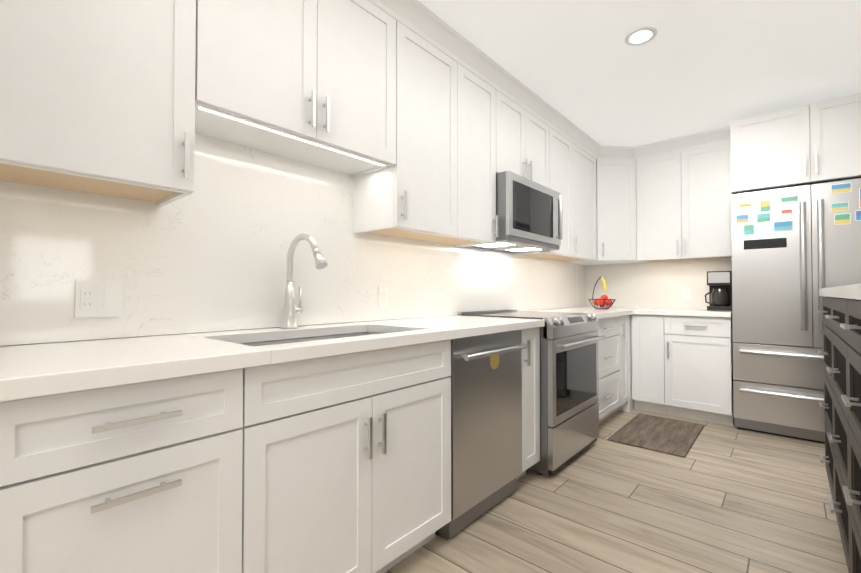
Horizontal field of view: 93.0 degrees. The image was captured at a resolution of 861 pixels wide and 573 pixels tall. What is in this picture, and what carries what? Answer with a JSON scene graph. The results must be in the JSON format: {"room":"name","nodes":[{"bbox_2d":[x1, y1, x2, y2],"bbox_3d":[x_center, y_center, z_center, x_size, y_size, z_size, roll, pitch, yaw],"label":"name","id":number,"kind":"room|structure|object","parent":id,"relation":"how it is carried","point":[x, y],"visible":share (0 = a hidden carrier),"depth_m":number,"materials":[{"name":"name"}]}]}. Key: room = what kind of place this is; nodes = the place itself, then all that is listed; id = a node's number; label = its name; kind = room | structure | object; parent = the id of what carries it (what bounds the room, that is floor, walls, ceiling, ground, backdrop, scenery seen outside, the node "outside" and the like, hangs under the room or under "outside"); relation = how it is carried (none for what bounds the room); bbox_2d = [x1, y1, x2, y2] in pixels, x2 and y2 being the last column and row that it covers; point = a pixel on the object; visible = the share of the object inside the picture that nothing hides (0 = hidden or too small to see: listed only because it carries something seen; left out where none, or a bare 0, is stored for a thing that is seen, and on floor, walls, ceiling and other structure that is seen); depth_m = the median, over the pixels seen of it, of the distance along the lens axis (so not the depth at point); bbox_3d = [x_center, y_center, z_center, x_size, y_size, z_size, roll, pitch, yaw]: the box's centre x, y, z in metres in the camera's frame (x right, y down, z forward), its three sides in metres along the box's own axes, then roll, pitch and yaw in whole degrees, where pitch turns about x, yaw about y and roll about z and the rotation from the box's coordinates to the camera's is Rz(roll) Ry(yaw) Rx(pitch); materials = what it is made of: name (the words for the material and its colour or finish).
{"room":"kitchen","nodes":[
{"label":"kitchen","id":0,"kind":"room"},
{"bbox_2d":[4,264,585,345],"bbox_3d":[-0.866,-0.142,1.665,0.100,2.460,8.006,-1,-1,41],"label":"wall","id":1,"kind":"structure","parent":0,"point":[580,285],"depth_m":4.43,"materials":[{"name":"paint"}]},
{"bbox_2d":[0,0,195,206],"bbox_3d":[-0.984,-0.780,1.184,0.362,0.980,0.458,-1,-1,41],"label":"upper cabinet","id":2,"kind":"object","parent":1,"relation":"attached to","point":[97,96],"visible":1,"depth_m":1.10,"materials":[{"name":"white wood"}]},
{"bbox_2d":[0,133,575,345],"bbox_3d":[0.121,-0.192,2.708,0.012,0.768,4.299,-1,-1,41],"label":"backsplash","id":3,"kind":"structure","parent":1,"relation":"attached to","point":[209,253],"depth_m":1.64,"materials":[{"name":"stone"}]},
{"bbox_2d":[75,280,121,317],"bbox_3d":[-1.073,0.040,1.322,0.008,0.118,0.118,-1,-1,41],"label":"outlet","id":4,"kind":"object","parent":3,"relation":"attached to","point":[96,298],"visible":1,"depth_m":1.32,"materials":[{"name":"white plastic"}]},
{"bbox_2d":[378,287,387,307],"bbox_3d":[-0.261,0.060,2.252,0.008,0.118,0.072,-1,-1,41],"label":"electrical outlet","id":5,"kind":"object","parent":3,"relation":"attached to","point":[382,297],"visible":1,"depth_m":2.25,"materials":[{"name":"white plastic"}]},
{"bbox_2d":[195,0,395,177],"bbox_3d":[-0.552,-0.915,1.681,0.362,0.695,0.853,-1,-1,41],"label":"upper cabinet","id":6,"kind":"object","parent":1,"relation":"attached to","point":[312,82],"visible":0.92,"depth_m":1.56,"materials":[{"name":"white wood"}]},
{"bbox_2d":[353,21,497,246],"bbox_3d":[0.014,-0.762,2.327,0.362,0.980,0.863,-1,-1,41],"label":"upper cabinet","id":7,"kind":"object","parent":1,"relation":"attached to","point":[436,183],"visible":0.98,"depth_m":2.13,"materials":[{"name":"white wood"}]},
{"bbox_2d":[496,90,548,187],"bbox_3d":[0.549,-0.975,2.943,0.362,0.536,0.760,-1,-1,41],"label":"upper cabinet","id":8,"kind":"object","parent":1,"relation":"attached to","point":[522,141],"visible":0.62,"depth_m":2.80,"materials":[{"name":"white wood"}]},
{"bbox_2d":[466,171,562,252],"bbox_3d":[0.589,-0.490,2.900,0.469,0.426,0.754,-1,-1,41],"label":"over-the-range microwave","id":9,"kind":"object","parent":8,"relation":"attached to","point":[529,213],"visible":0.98,"depth_m":2.71,"materials":[{"name":"silver metal"}]},
{"bbox_2d":[513,127,596,261],"bbox_3d":[1.137,-0.743,3.613,0.362,0.980,1.024,-1,-1,41],"label":"upper cabinet","id":10,"kind":"object","parent":1,"relation":"attached to","point":[572,173],"visible":0.62,"depth_m":3.50,"materials":[{"name":"white wood"}]},
{"bbox_2d":[567,158,644,264],"bbox_3d":[1.767,-0.734,4.149,0.607,0.980,0.609,-1,-1,41],"label":"upper cabinet","id":11,"kind":"object","parent":1,"relation":"attached to","point":[616,207],"visible":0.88,"depth_m":3.92,"materials":[{"name":"white wood"}]},
{"bbox_2d":[384,409,848,572],"bbox_3d":[2.335,1.070,-1.149,8.600,0.050,8.006,-1,-1,41],"label":"floor","id":12,"kind":"structure","parent":0,"point":[721,498],"depth_m":1.94,"materials":[{"name":"brown wood"}]},
{"bbox_2d":[0,368,242,572],"bbox_3d":[-0.864,0.645,1.080,0.652,0.868,0.467,-1,-1,41],"label":"base cabinet","id":13,"kind":"object","parent":12,"relation":"on","point":[144,477],"visible":0.96,"depth_m":0.88,"materials":[{"name":"white wood"}]},
{"bbox_2d":[240,332,450,572],"bbox_3d":[-0.421,0.653,1.587,0.652,0.868,0.875,-1,-1,41],"label":"base cabinet","id":14,"kind":"object","parent":12,"relation":"on","point":[360,482],"visible":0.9,"depth_m":1.32,"materials":[{"name":"white wood"}]},
{"bbox_2d":[0,315,544,401],"bbox_3d":[-0.336,0.198,1.692,0.652,0.040,2.256,-1,-1,41],"label":"countertop","id":15,"kind":"structure","parent":14,"relation":"on","point":[35,370],"depth_m":1.12,"materials":[{"name":"white stone"}]},
{"bbox_2d":[281,233,327,328],"bbox_3d":[-0.512,-0.022,1.695,0.290,0.398,0.096,-1,-1,41],"label":"faucet","id":16,"kind":"object","parent":15,"relation":"on","point":[291,310],"visible":1,"depth_m":1.73,"materials":[{"name":"silver metal"}]},
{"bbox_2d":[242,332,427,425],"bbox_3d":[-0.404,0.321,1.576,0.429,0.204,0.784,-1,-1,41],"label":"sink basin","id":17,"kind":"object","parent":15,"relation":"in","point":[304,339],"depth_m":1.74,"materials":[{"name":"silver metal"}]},
{"bbox_2d":[435,330,526,539],"bbox_3d":[0.093,0.662,2.120,0.630,0.866,0.594,-1,-1,41],"label":"dishwasher","id":18,"kind":"object","parent":12,"relation":"on","point":[486,420],"visible":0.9,"depth_m":1.90,"materials":[{"name":"silver metal"}]},
{"bbox_2d":[516,327,539,480],"bbox_3d":[0.336,0.666,2.453,0.652,0.868,0.217,-1,-1,41],"label":"base cabinet","id":19,"kind":"object","parent":12,"relation":"on","point":[531,401],"visible":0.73,"depth_m":2.27,"materials":[{"name":"white wood"}]},
{"bbox_2d":[458,309,606,474],"bbox_3d":[0.707,0.639,2.780,0.728,0.932,0.758,-1,-1,41],"label":"range","id":20,"kind":"object","parent":12,"relation":"on","point":[569,390],"visible":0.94,"depth_m":2.47,"materials":[{"name":"silver metal"}]},
{"bbox_2d":[597,316,620,422],"bbox_3d":[1.150,0.680,3.385,0.652,0.868,0.731,-1,-1,41],"label":"base cabinet","id":21,"kind":"object","parent":12,"relation":"on","point":[609,401],"visible":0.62,"depth_m":3.26,"materials":[{"name":"white wood"}]},
{"bbox_2d":[610,315,627,414],"bbox_3d":[1.467,0.686,3.748,0.652,0.868,0.228,-1,-1,41],"label":"base cabinet","id":22,"kind":"object","parent":12,"relation":"on","point":[623,334],"visible":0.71,"depth_m":3.56,"materials":[{"name":"white wood"}]},
{"bbox_2d":[526,306,635,318],"bbox_3d":[1.449,0.229,3.732,0.655,0.040,1.634,-1,-1,41],"label":"countertop","id":23,"kind":"structure","parent":22,"relation":"on","point":[612,311],"depth_m":3.50,"materials":[{"name":"white stone"}]},
{"bbox_2d":[588,277,615,308],"bbox_3d":[1.589,0.059,3.790,0.237,0.302,0.237,-1,-1,41],"label":"fruit bowl","id":24,"kind":"object","parent":23,"relation":"on","point":[604,300],"visible":1,"depth_m":3.75,"materials":[{"name":"red food"}]},
{"bbox_2d":[618,315,633,411],"bbox_3d":[1.753,0.691,4.098,0.622,0.868,0.671,-1,-1,41],"label":"cabinet filler","id":25,"kind":"object","parent":12,"relation":"on","point":[628,406],"visible":0.07,"depth_m":3.67,"materials":[{"name":"white wood"}]},
{"bbox_2d":[631,314,666,413],"bbox_3d":[2.108,0.687,3.822,0.265,0.868,0.620,-1,-1,41],"label":"base cabinet","id":26,"kind":"object","parent":12,"relation":"on","point":[648,359],"visible":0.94,"depth_m":3.59,"materials":[{"name":"white wood"}]},
{"bbox_2d":[607,413,704,457],"bbox_3d":[1.727,1.103,3.096,0.480,0.011,0.840,-1,-1,41],"label":"kitchen mat","id":27,"kind":"object","parent":12,"relation":"on","point":[674,437],"visible":0.98,"depth_m":3.03,"materials":[{"name":"brown woven fabric"}]},
{"bbox_2d":[664,315,733,425],"bbox_3d":[2.373,0.683,3.569,0.463,0.868,0.652,-1,-1,41],"label":"base cabinet","id":28,"kind":"object","parent":12,"relation":"on","point":[699,379],"visible":0.96,"depth_m":3.34,"materials":[{"name":"white wood"}]},
{"bbox_2d":[636,307,731,316],"bbox_3d":[2.282,0.228,3.647,0.703,0.040,0.666,-1,-1,41],"label":"countertop","id":29,"kind":"structure","parent":28,"relation":"on","point":[641,311],"depth_m":3.44,"materials":[{"name":"white stone"}]},
{"bbox_2d":[705,271,731,310],"bbox_3d":[2.509,0.038,3.551,0.191,0.335,0.230,-1,-1,41],"label":"coffee maker","id":30,"kind":"object","parent":29,"relation":"on","point":[719,283],"visible":0.98,"depth_m":3.48,"materials":[{"name":"black plastic"}]},
{"bbox_2d":[731,178,860,443],"bbox_3d":[2.864,0.194,3.075,0.905,1.830,0.723,-1,-1,41],"label":"refrigerator","id":31,"kind":"object","parent":12,"relation":"on","point":[795,249],"visible":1,"depth_m":2.94,"materials":[{"name":"silver metal"}]},
{"bbox_2d":[817,283,860,572],"bbox_3d":[1.823,0.541,1.384,0.684,1.085,1.835,-1,-1,41],"label":"kitchen island","id":32,"kind":"object","parent":12,"relation":"on","point":[841,312],"visible":1,"depth_m":1.48,"materials":[{"name":"black"}]},
{"bbox_2d":[418,0,860,146],"bbox_3d":[2.335,-1.425,-1.111,8.600,0.020,8.006,-1,-1,41],"label":"ceiling","id":33,"kind":"structure","parent":0,"point":[694,66],"depth_m":2.41,"materials":[{"name":"paint"}]},
{"bbox_2d":[369,0,729,159],"bbox_3d":[0.748,-1.301,2.182,1.049,0.118,4.306,-1,-1,41],"label":"soffit","id":34,"kind":"structure","parent":33,"relation":"attached to","point":[417,17],"depth_m":2.67,"materials":[{"name":"white paint"}]},
{"bbox_2d":[625,27,656,45],"bbox_3d":[1.144,-1.360,2.222,0.156,0.006,0.156,-1,-1,41],"label":"recessed light","id":35,"kind":"object","parent":33,"relation":"in","point":[640,36],"visible":1,"depth_m":2.22,"materials":[{"name":"white"}]},
{"bbox_2d":[586,258,731,308],"bbox_3d":[2.751,-0.110,3.755,2.600,2.460,0.100,-1,-1,41],"label":"wall","id":36,"kind":"structure","parent":0,"point":[655,284],"depth_m":4.11,"materials":[{"name":"paint"}]},
{"bbox_2d":[636,142,731,262],"bbox_3d":[2.361,-0.740,3.795,0.750,0.980,0.362,-1,-1,41],"label":"upper cabinet","id":37,"kind":"object","parent":36,"relation":"attached to","point":[683,200],"visible":0.9,"depth_m":3.67,"materials":[{"name":"white wood"}]},
{"bbox_2d":[682,287,690,298],"bbox_3d":[2.463,0.065,3.932,0.072,0.118,0.008,-1,-1,41],"label":"electrical outlet","id":38,"kind":"object","parent":36,"relation":"attached to","point":[686,292],"visible":1,"depth_m":3.93,"materials":[{"name":"white plastic"}]},
{"bbox_2d":[730,92,860,194],"bbox_3d":[2.890,-1.015,3.124,0.913,0.560,0.683,-1,-1,41],"label":"upper cabinet","id":39,"kind":"object","parent":36,"relation":"attached to","point":[814,143],"visible":1,"depth_m":2.94,"materials":[{"name":"white wood"}]}
]}

